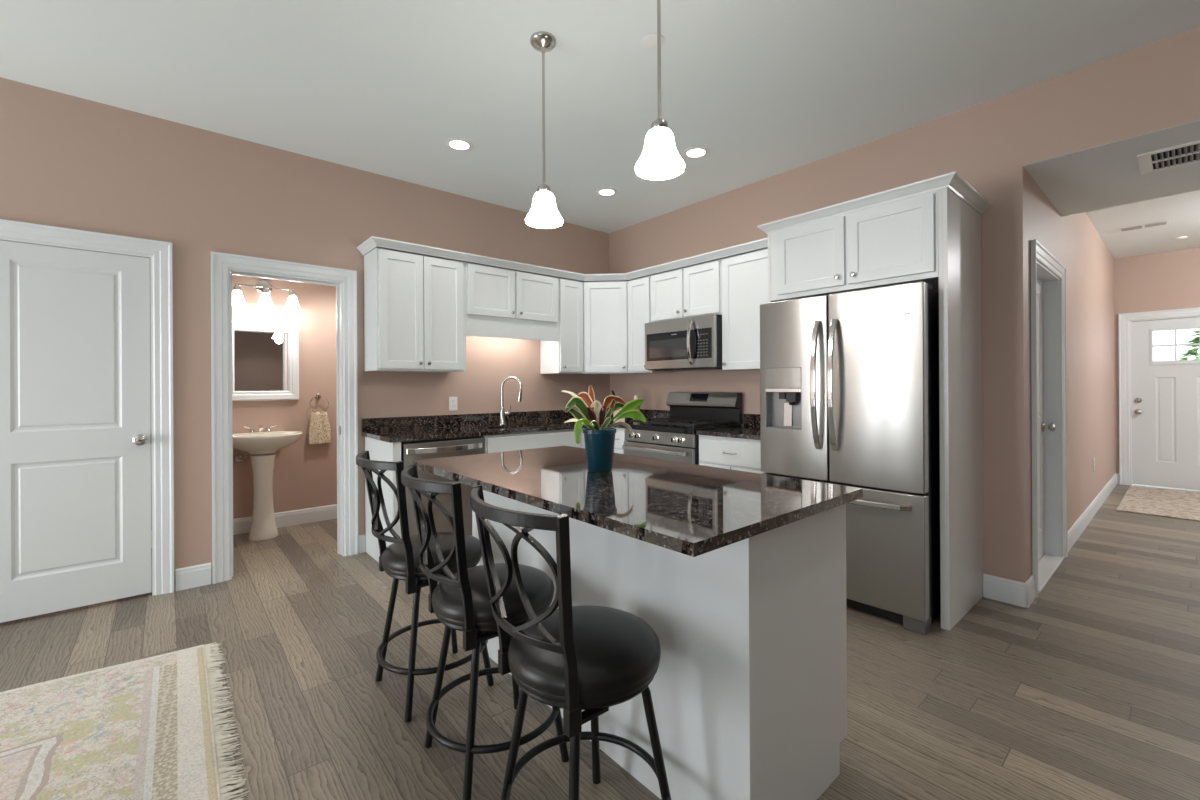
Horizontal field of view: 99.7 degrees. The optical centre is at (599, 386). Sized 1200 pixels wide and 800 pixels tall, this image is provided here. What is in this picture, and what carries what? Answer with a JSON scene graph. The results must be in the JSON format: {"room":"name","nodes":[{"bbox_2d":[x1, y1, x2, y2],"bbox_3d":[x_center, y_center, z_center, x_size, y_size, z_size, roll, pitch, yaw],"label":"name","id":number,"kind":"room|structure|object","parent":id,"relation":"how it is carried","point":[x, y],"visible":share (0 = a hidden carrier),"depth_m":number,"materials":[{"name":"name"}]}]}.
{"room":"kitchen","nodes":[
{"label":"kitchen","id":0,"kind":"room"},
{"bbox_2d":[150,275,336,530],"bbox_3d":[-3.086,0.018,4.441,2.900,2.500,0.120,0,0,-41],"label":"wall","id":1,"kind":"structure","parent":0,"point":[304,474],"depth_m":4.65,"materials":[{"name":"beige paint"}]},
{"bbox_2d":[234,452,247,461],"bbox_3d":[-3.065,0.580,4.341,0.118,0.146,0.053,0,0,6],"label":"supply valve","id":2,"kind":"object","parent":1,"relation":"attached to","point":[239,457],"visible":0.94,"depth_m":4.33,"materials":[{"name":"silver metal"}]},
{"bbox_2d":[151,504,336,547],"bbox_3d":[-3.073,1.200,4.357,2.800,0.134,0.014,0,0,-41],"label":"baseboard","id":3,"kind":"structure","parent":1,"relation":"attached to","point":[315,514],"depth_m":4.61,"materials":[{"name":"white wood"}]},
{"bbox_2d":[232,321,298,400],"bbox_3d":[-2.968,-0.215,4.444,0.565,0.685,0.029,0,0,-41],"label":"wall mirror","id":4,"kind":"object","parent":1,"relation":"attached to","point":[265,356],"visible":0.8,"depth_m":4.46,"materials":[{"name":"white mirror"}]},
{"bbox_2d":[234,331,287,390],"bbox_3d":[-2.975,-0.215,4.452,0.405,0.525,0.005,0,0,-41],"label":"mirror glass","id":5,"kind":"object","parent":4,"relation":"attached to","point":[260,357],"depth_m":4.44,"materials":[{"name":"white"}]},
{"bbox_2d":[232,281,300,309],"bbox_3d":[-2.914,-0.809,4.408,0.533,0.242,0.158,0,0,-41],"label":"vanity light","id":6,"kind":"object","parent":1,"relation":"attached to","point":[264,288],"visible":0.96,"depth_m":4.38,"materials":[{"name":"white glass"}]},
{"bbox_2d":[309,393,328,412],"bbox_3d":[-2.624,0.159,4.725,0.164,0.186,0.047,0,0,-41],"label":"towel ring","id":7,"kind":"object","parent":1,"relation":"attached to","point":[318,395],"visible":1,"depth_m":4.72,"materials":[{"name":"silver metal"}]},
{"bbox_2d":[308,411,330,444],"bbox_3d":[-2.613,0.390,4.719,0.187,0.301,0.036,0,0,-41],"label":"hand towel","id":8,"kind":"object","parent":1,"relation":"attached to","point":[319,431],"visible":1,"depth_m":4.71,"materials":[{"name":"fabric"}]},
{"bbox_2d":[0,77,609,590],"bbox_3d":[-2.759,-0.184,3.095,7.445,2.900,0.120,0,0,-41],"label":"wall","id":9,"kind":"structure","parent":0,"point":[67,161],"depth_m":3.28,"materials":[{"name":"beige paint"}]},
{"bbox_2d":[0,240,151,622],"bbox_3d":[-2.962,0.238,2.822,0.686,2.019,0.103,0,0,-41],"label":"door","id":10,"kind":"structure","parent":9,"relation":"in","point":[75,391],"depth_m":2.84,"materials":[{"name":"white wood"}]},
{"bbox_2d":[0,219,173,595],"bbox_3d":[-3.003,0.195,2.867,0.893,2.143,0.146,0,0,-41],"label":"trim","id":11,"kind":"structure","parent":9,"relation":"attached to","point":[159,253],"depth_m":3.07,"materials":[{"name":"white wood"}]},
{"bbox_2d":[175,563,210,590],"bbox_3d":[-2.551,1.197,3.177,0.175,0.134,0.014,0,0,-41],"label":"baseboard","id":12,"kind":"structure","parent":9,"relation":"attached to","point":[189,577],"depth_m":3.17,"materials":[{"name":"white wood"}]},
{"bbox_2d":[211,251,357,583],"bbox_3d":[-2.192,0.200,3.562,0.868,2.123,0.146,0,0,-41],"label":"trim","id":13,"kind":"structure","parent":9,"relation":"attached to","point":[223,265],"depth_m":3.41,"materials":[{"name":"white wood"}]},
{"bbox_2d":[358,534,365,553],"bbox_3d":[-1.799,1.192,3.823,0.048,0.134,0.014,0,0,-41],"label":"baseboard","id":14,"kind":"structure","parent":9,"relation":"attached to","point":[361,538],"depth_m":3.82,"materials":[{"name":"white wood"}]},
{"bbox_2d":[364,247,465,372],"bbox_3d":[-1.418,-0.553,3.934,0.683,0.878,0.352,0,0,-41],"label":"upper cabinet","id":15,"kind":"object","parent":9,"relation":"attached to","point":[415,304],"visible":1,"depth_m":3.79,"materials":[{"name":"white wood"}]},
{"bbox_2d":[357,236,767,281],"bbox_3d":[-0.143,-1.028,3.798,2.547,0.055,2.223,0,0,-41],"label":"crown molding","id":16,"kind":"structure","parent":15,"relation":"attached to","point":[372,242],"depth_m":4.10,"materials":[{"name":"white wood"}]},
{"bbox_2d":[449,397,457,410],"bbox_3d":[-1.247,0.149,4.305,0.074,0.116,0.009,0,0,-41],"label":"wall outlet","id":17,"kind":"object","parent":9,"relation":"attached to","point":[453,405],"visible":1,"depth_m":4.30,"materials":[{"name":"white plastic"}]},
{"bbox_2d":[465,262,558,340],"bbox_3d":[-0.812,-0.702,4.455,0.913,0.586,0.352,0,0,-41],"label":"upper cabinet","id":18,"kind":"object","parent":9,"relation":"attached to","point":[500,302],"visible":0.98,"depth_m":4.31,"materials":[{"name":"white wood"}]},
{"bbox_2d":[361,408,669,431],"bbox_3d":[-0.553,0.288,4.305,2.521,0.100,0.909,0,0,-41],"label":"backsplash","id":19,"kind":"structure","parent":9,"relation":"attached to","point":[434,421],"depth_m":4.36,"materials":[{"name":"stone"}]},
{"bbox_2d":[540,278,582,373],"bbox_3d":[-0.354,-0.559,4.847,0.288,0.878,0.352,0,0,-41],"label":"upper cabinet","id":20,"kind":"object","parent":9,"relation":"attached to","point":[565,355],"visible":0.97,"depth_m":4.74,"materials":[{"name":"white wood"}]},
{"bbox_2d":[582,281,649,374],"bbox_3d":[0.071,-0.561,5.038,0.612,0.878,0.617,0,0,-41],"label":"upper cabinet","id":21,"kind":"object","parent":9,"relation":"attached to","point":[605,303],"visible":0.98,"depth_m":4.82,"materials":[{"name":"white wood"}]},
{"bbox_2d":[0,0,1199,232],"bbox_3d":[1.115,-1.706,-1.338,7.565,0.100,11.905,0,0,-41],"label":"ceiling","id":22,"kind":"structure","parent":0,"point":[770,88],"depth_m":2.65,"materials":[{"name":"white paint"}]},
{"bbox_2d":[445,138,472,150],"bbox_3d":[-0.956,-1.639,3.437,0.184,0.009,0.184,0,0,-41],"label":"recessed light","id":23,"kind":"object","parent":22,"relation":"in","point":[459,144],"visible":1,"depth_m":3.43,"materials":[{"name":"white plastic"}]},
{"bbox_2d":[525,31,562,227],"bbox_3d":[-0.268,-1.213,2.411,0.180,0.869,0.180,0,0,-41],"label":"pendant light","id":24,"kind":"object","parent":22,"relation":"hanging from","point":[543,213],"visible":1,"depth_m":2.39,"materials":[{"name":"white glass"}]},
{"bbox_2d":[596,188,616,195],"bbox_3d":[0.056,-1.645,4.293,0.184,0.009,0.184,0,0,-41],"label":"recessed light","id":25,"kind":"object","parent":22,"relation":"in","point":[602,191],"visible":1,"depth_m":4.28,"materials":[{"name":"white plastic"}]},
{"bbox_2d":[641,33,664,49],"bbox_3d":[0.253,-1.645,2.420,0.110,0.010,0.110,0,0,-41],"label":"sprinkler cover","id":26,"kind":"object","parent":22,"relation":"attached to","point":[649,41],"visible":0.88,"depth_m":2.41,"materials":[{"name":"white plastic"}]},
{"bbox_2d":[635,0,684,179],"bbox_3d":[0.214,-1.216,1.831,0.180,0.869,0.180,0,0,-41],"label":"pendant light","id":27,"kind":"object","parent":22,"relation":"hanging from","point":[660,159],"visible":1,"depth_m":1.82,"materials":[{"name":"white glass"}]},
{"bbox_2d":[683,146,708,158],"bbox_3d":[0.679,-1.648,3.575,0.184,0.009,0.184,0,0,-41],"label":"recessed light","id":28,"kind":"object","parent":22,"relation":"in","point":[694,152],"visible":1,"depth_m":3.57,"materials":[{"name":"white plastic"}]},
{"bbox_2d":[0,484,1199,799],"bbox_3d":[2.781,1.274,0.944,13.040,0.080,13.220,0,0,-41],"label":"floor","id":29,"kind":"structure","parent":0,"point":[1090,690],"depth_m":2.13,"materials":[{"name":"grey wood"}]},
{"bbox_2d":[0,642,248,799],"bbox_3d":[-2.397,1.257,1.000,2.868,0.011,1.810,0,0,-36],"label":"area rug","id":30,"kind":"object","parent":29,"relation":"on","point":[150,728],"visible":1,"depth_m":1.81,"materials":[{"name":"beige fabric"}]},
{"bbox_2d":[233,431,302,540],"bbox_3d":[-2.830,0.834,4.248,0.580,0.863,0.495,0,0,-41],"label":"pedestal sink","id":31,"kind":"object","parent":29,"relation":"on","point":[263,525],"visible":0.86,"depth_m":4.17,"materials":[{"name":"white ceramic"}]},
{"bbox_2d":[244,425,275,433],"bbox_3d":[-2.921,0.367,4.351,0.160,0.074,0.179,0,0,8],"label":"bathroom faucet","id":32,"kind":"object","parent":31,"relation":"on","point":[260,428],"visible":1,"depth_m":4.33,"materials":[{"name":"silver metal"}]},
{"bbox_2d":[233,431,302,453],"bbox_3d":[-2.832,0.484,4.248,0.580,0.164,0.495,0,0,-41],"label":"basin","id":33,"kind":"object","parent":31,"relation":"in","point":[257,443],"depth_m":4.13,"materials":[{"name":"white ceramic"}]},
{"bbox_2d":[365,437,401,561],"bbox_3d":[-1.560,0.817,3.624,0.055,0.882,0.628,0,0,-41],"label":"end panel","id":34,"kind":"object","parent":29,"relation":"on","point":[379,450],"visible":0.53,"depth_m":3.52,"materials":[{"name":"white wood"}]},
{"bbox_2d":[356,451,493,721],"bbox_3d":[-0.731,0.764,2.118,0.534,0.979,0.468,0,0,-41],"label":"bar stool","id":35,"kind":"object","parent":29,"relation":"on","point":[400,560],"visible":0.8,"depth_m":1.97,"materials":[{"name":"black metal"}]},
{"bbox_2d":[401,436,483,535],"bbox_3d":[-1.269,0.817,3.809,0.600,0.879,0.670,0,0,-41],"label":"dishwasher","id":36,"kind":"object","parent":29,"relation":"on","point":[411,451],"visible":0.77,"depth_m":3.57,"materials":[{"name":"silver metal"}]},
{"bbox_2d":[401,464,568,799],"bbox_3d":[-0.389,0.762,1.707,0.534,0.979,0.468,0,0,-37],"label":"bar stool","id":37,"kind":"object","parent":29,"relation":"on","point":[460,601],"visible":0.88,"depth_m":1.56,"materials":[{"name":"black metal"}]},
{"bbox_2d":[482,429,579,453],"bbox_3d":[-0.704,0.812,4.339,0.913,0.882,0.657,0,0,-41],"label":"base cabinet","id":38,"kind":"object","parent":29,"relation":"on","point":[541,439],"visible":0.03,"depth_m":4.07,"materials":[{"name":"white wood"}]},
{"bbox_2d":[361,408,669,442],"bbox_3d":[-0.553,0.304,4.305,2.521,0.131,0.909,0,0,-41],"label":"countertop","id":39,"kind":"structure","parent":38,"relation":"on","point":[411,428],"depth_m":4.16,"materials":[{"name":"stone"}]},
{"bbox_2d":[499,376,521,424],"bbox_3d":[-0.788,0.126,4.477,0.217,0.428,0.074,0,0,6],"label":"kitchen faucet","id":40,"kind":"object","parent":39,"relation":"on","point":[503,413],"visible":1,"depth_m":4.46,"materials":[{"name":"silver metal"}]},
{"bbox_2d":[613,408,624,421],"bbox_3d":[0.180,0.270,4.710,0.105,0.128,0.090,0,0,4],"label":"knife block","id":41,"kind":"object","parent":39,"relation":"on","point":[617,411],"visible":0.36,"depth_m":4.67,"materials":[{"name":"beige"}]},
{"bbox_2d":[470,485,670,799],"bbox_3d":[-0.067,0.760,1.335,0.534,0.979,0.467,0,0,-39],"label":"bar stool","id":42,"kind":"object","parent":29,"relation":"on","point":[591,659],"visible":1,"depth_m":1.22,"materials":[{"name":"black leather"}]},
{"bbox_2d":[580,428,584,447],"bbox_3d":[-0.249,0.809,4.730,0.283,0.882,0.657,0,0,-41],"label":"base cabinet","id":43,"kind":"object","parent":29,"relation":"on","point":[582,442],"visible":0.02,"depth_m":4.43,"materials":[{"name":"white wood"}]},
{"bbox_2d":[611,427,626,453],"bbox_3d":[0.361,0.806,4.670,0.663,0.882,0.273,0,0,-41],"label":"base cabinet","id":44,"kind":"object","parent":29,"relation":"on","point":[620,432],"visible":0.11,"depth_m":4.43,"materials":[{"name":"white wood"}]},
{"bbox_2d":[472,490,846,799],"bbox_3d":[0.115,0.807,2.078,0.617,0.882,1.540,0,0,-41],"label":"kitchen island","id":45,"kind":"object","parent":29,"relation":"on","point":[748,688],"visible":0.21,"depth_m":1.46,"materials":[{"name":"white wood"}]},
{"bbox_2d":[412,446,862,556],"bbox_3d":[-0.002,0.351,1.974,0.859,0.030,1.622,0,0,-41],"label":"island countertop","id":46,"kind":"structure","parent":45,"relation":"on","point":[693,510],"depth_m":1.60,"materials":[{"name":"stone"}]},
{"bbox_2d":[562,385,645,472],"bbox_3d":[0.011,0.165,2.014,0.320,0.340,0.143,0,0,-9],"label":"potted plant","id":47,"kind":"object","parent":46,"relation":"on","point":[599,440],"visible":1,"depth_m":1.98,"materials":[{"name":"green plant"}]},
{"bbox_2d":[622,392,741,464],"bbox_3d":[0.669,0.640,4.246,0.700,1.172,0.758,0,0,-41],"label":"range","id":48,"kind":"object","parent":29,"relation":"on","point":[675,438],"visible":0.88,"depth_m":4.18,"materials":[{"name":"silver metal"}]},
{"bbox_2d":[624,423,740,433],"bbox_3d":[0.686,0.341,4.262,0.612,0.040,0.758,0,0,-41],"label":"cooktop","id":49,"kind":"object","parent":48,"relation":"in","point":[647,428],"depth_m":4.03,"materials":[{"name":"black metal"}]},
{"bbox_2d":[699,435,764,473],"bbox_3d":[1.149,0.801,3.752,0.663,0.882,0.598,0,0,-41],"label":"base cabinet","id":50,"kind":"object","parent":29,"relation":"on","point":[739,454],"visible":0.15,"depth_m":3.56,"materials":[{"name":"white wood"}]},
{"bbox_2d":[696,414,759,439],"bbox_3d":[1.155,0.294,3.761,0.638,0.131,0.601,0,0,-41],"label":"countertop","id":51,"kind":"structure","parent":50,"relation":"on","point":[751,428],"depth_m":3.76,"materials":[{"name":"stone"}]},
{"bbox_2d":[760,281,940,634],"bbox_3d":[1.561,0.358,3.064,0.843,1.764,0.910,0,0,-41],"label":"refrigerator","id":52,"kind":"object","parent":29,"relation":"on","point":[849,381],"visible":0.82,"depth_m":2.69,"materials":[{"name":"grey metal"}]},
{"bbox_2d":[757,171,990,630],"bbox_3d":[1.659,0.091,3.134,0.688,2.297,1.103,0,0,-41],"label":"tall cabinet","id":53,"kind":"object","parent":29,"relation":"on","point":[928,231],"visible":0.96,"depth_m":2.76,"materials":[{"name":"white wood"}]},
{"bbox_2d":[1116,485,1199,520],"bbox_3d":[6.138,1.209,5.079,1.800,0.010,1.225,0,0,-41],"label":"door mat","id":54,"kind":"object","parent":29,"relation":"on","point":[1179,504],"visible":1,"depth_m":5.23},
{"bbox_2d":[609,27,1199,582],"bbox_3d":[3.949,-0.223,1.086,0.120,2.900,11.905,0,0,-41],"label":"wall","id":55,"kind":"structure","parent":0,"point":[1155,86],"depth_m":2.93,"materials":[{"name":"beige paint"}]},
{"bbox_2d":[627,276,673,372],"bbox_3d":[0.465,-0.564,4.779,0.352,0.878,0.303,0,0,-41],"label":"upper cabinet","id":56,"kind":"object","parent":55,"relation":"attached to","point":[639,290],"visible":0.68,"depth_m":4.69,"materials":[{"name":"white wood"}]},
{"bbox_2d":[651,259,721,321],"bbox_3d":[0.811,-0.786,4.374,0.352,0.438,0.760,0,0,-41],"label":"upper cabinet","id":57,"kind":"object","parent":55,"relation":"attached to","point":[696,290],"visible":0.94,"depth_m":4.24,"materials":[{"name":"white wood"}]},
{"bbox_2d":[645,314,721,370],"bbox_3d":[0.770,-0.350,4.337,0.464,0.424,0.754,0,0,-41],"label":"microwave","id":58,"kind":"object","parent":57,"relation":"attached to","point":[690,343],"visible":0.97,"depth_m":4.17,"materials":[{"name":"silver metal"}]},
{"bbox_2d":[722,248,767,370],"bbox_3d":[1.257,-0.568,3.856,0.352,0.878,0.603,0,0,-41],"label":"upper cabinet","id":59,"kind":"object","parent":55,"relation":"attached to","point":[744,276],"visible":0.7,"depth_m":3.84,"materials":[{"name":"white wood"}]},
{"bbox_2d":[743,414,759,426],"bbox_3d":[1.389,0.277,3.962,0.020,0.100,0.601,0,0,-41],"label":"backsplash","id":60,"kind":"structure","parent":55,"relation":"attached to","point":[749,419],"depth_m":4.12,"materials":[{"name":"stone"}]},
{"bbox_2d":[983,574,1027,607],"bbox_3d":[2.317,1.169,2.893,0.014,0.134,0.203,0,0,-41],"label":"baseboard","id":61,"kind":"structure","parent":55,"relation":"attached to","point":[1005,590],"depth_m":2.89,"materials":[{"name":"white wood"}]},
{"bbox_2d":[1027,172,1114,577],"bbox_3d":[4.463,-0.221,4.706,5.375,2.890,0.120,0,0,-41],"label":"wall","id":62,"kind":"structure","parent":0,"point":[1073,239],"depth_m":4.44,"materials":[{"name":"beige paint"}]},
{"bbox_2d":[1025,575,1034,607],"bbox_3d":[2.451,1.168,2.884,0.205,0.134,0.014,0,0,-41],"label":"baseboard","id":63,"kind":"structure","parent":62,"relation":"attached to","point":[1031,581],"depth_m":2.87,"materials":[{"name":"white wood"}]},
{"bbox_2d":[1037,279,1054,560],"bbox_3d":[2.895,0.236,3.369,0.888,1.970,0.105,0,0,-41],"label":"door","id":64,"kind":"structure","parent":62,"relation":"in","point":[1041,426],"depth_m":3.60,"materials":[{"name":"white wood"}]},
{"bbox_2d":[1031,239,1067,597],"bbox_3d":[2.908,0.188,3.353,1.098,2.088,0.146,0,0,-41],"label":"trim","id":65,"kind":"structure","parent":62,"relation":"attached to","point":[1045,267],"depth_m":3.62,"materials":[{"name":"white wood"}]},
{"bbox_2d":[1038,554,1063,592],"bbox_3d":[2.925,1.225,3.341,0.892,0.015,0.102,0,0,-41],"label":"threshold","id":66,"kind":"object","parent":62,"relation":"attached to","point":[1048,564],"depth_m":3.39,"materials":[{"name":"beige wood"}]},
{"bbox_2d":[1068,473,1116,551],"bbox_3d":[4.887,1.154,4.974,3.995,0.134,0.014,0,0,-41],"label":"baseboard","id":67,"kind":"structure","parent":62,"relation":"attached to","point":[1081,523],"depth_m":4.54,"materials":[{"name":"white wood"}]},
{"bbox_2d":[1023,120,1199,216],"bbox_3d":[3.703,-1.425,2.298,1.334,0.372,2.554,0,0,-41],"label":"ceiling","id":68,"kind":"structure","parent":0,"point":[1108,175],"depth_m":2.98,"materials":[{"name":"white paint"}]},
{"bbox_2d":[1137,140,1199,174],"bbox_3d":[3.230,-1.233,2.566,0.365,0.010,0.680,0,0,-41],"label":"ceiling vent","id":69,"kind":"object","parent":68,"relation":"in","point":[1187,153],"visible":1,"depth_m":2.73,"materials":[{"name":"white plastic"}]},
{"bbox_2d":[1086,190,1199,258],"bbox_3d":[5.852,-1.624,4.011,4.160,0.100,2.755,0,0,-41],"label":"ceiling","id":70,"kind":"structure","parent":0,"point":[1182,211],"depth_m":4.92,"materials":[{"name":"white paint"}]},
{"bbox_2d":[1118,220,1169,231],"bbox_3d":[5.327,-1.565,4.961,0.140,0.008,0.340,0,0,-41],"label":"ceiling vent","id":71,"kind":"object","parent":70,"relation":"in","point":[1167,221],"visible":1,"depth_m":4.95,"materials":[{"name":"white plastic"}]},
{"bbox_2d":[1173,236,1186,239],"bbox_3d":[6.152,-1.566,5.366,0.100,0.017,0.100,0,0,-41],"label":"smoke detector","id":72,"kind":"object","parent":70,"relation":"attached to","point":[1182,237],"visible":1,"depth_m":5.34,"materials":[{"name":"white plastic"}]},
{"bbox_2d":[1114,247,1199,473],"bbox_3d":[7.348,-0.187,5.287,0.160,2.790,2.755,0,0,-41],"label":"wall","id":73,"kind":"structure","parent":0,"point":[1170,280],"depth_m":6.04,"materials":[{"name":"beige paint"}]},
{"bbox_2d":[1118,307,1199,484],"bbox_3d":[6.801,0.158,5.861,0.126,2.103,1.098,0,0,-41],"label":"trim","id":74,"kind":"structure","parent":73,"relation":"attached to","point":[1125,319],"depth_m":6.19,"materials":[{"name":"white wood"}]},
{"bbox_2d":[1131,317,1199,489],"bbox_3d":[6.775,0.202,5.839,0.114,1.979,0.888,0,0,-41],"label":"door","id":75,"kind":"structure","parent":73,"relation":"in","point":[1165,395],"depth_m":5.98,"materials":[{"name":"white wood"}]},
{"label":"outside","id":76,"kind":"structure","parent":0,"visible":0},
{"bbox_3d":[18.697,1.342,16.035,30.750,0.200,40.000,0,0,-41],"label":"ground","id":77,"kind":"structure","parent":76,"visible":0},
{"bbox_2d":[1180,331,1198,359],"bbox_3d":[11.478,0.079,9.608,1.330,2.410,1.480,0,0,-10],"label":"evergreen tree","id":78,"kind":"object","parent":77,"relation":"on","point":[1196,339],"visible":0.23,"depth_m":9.71,"materials":[{"name":"green plant"}]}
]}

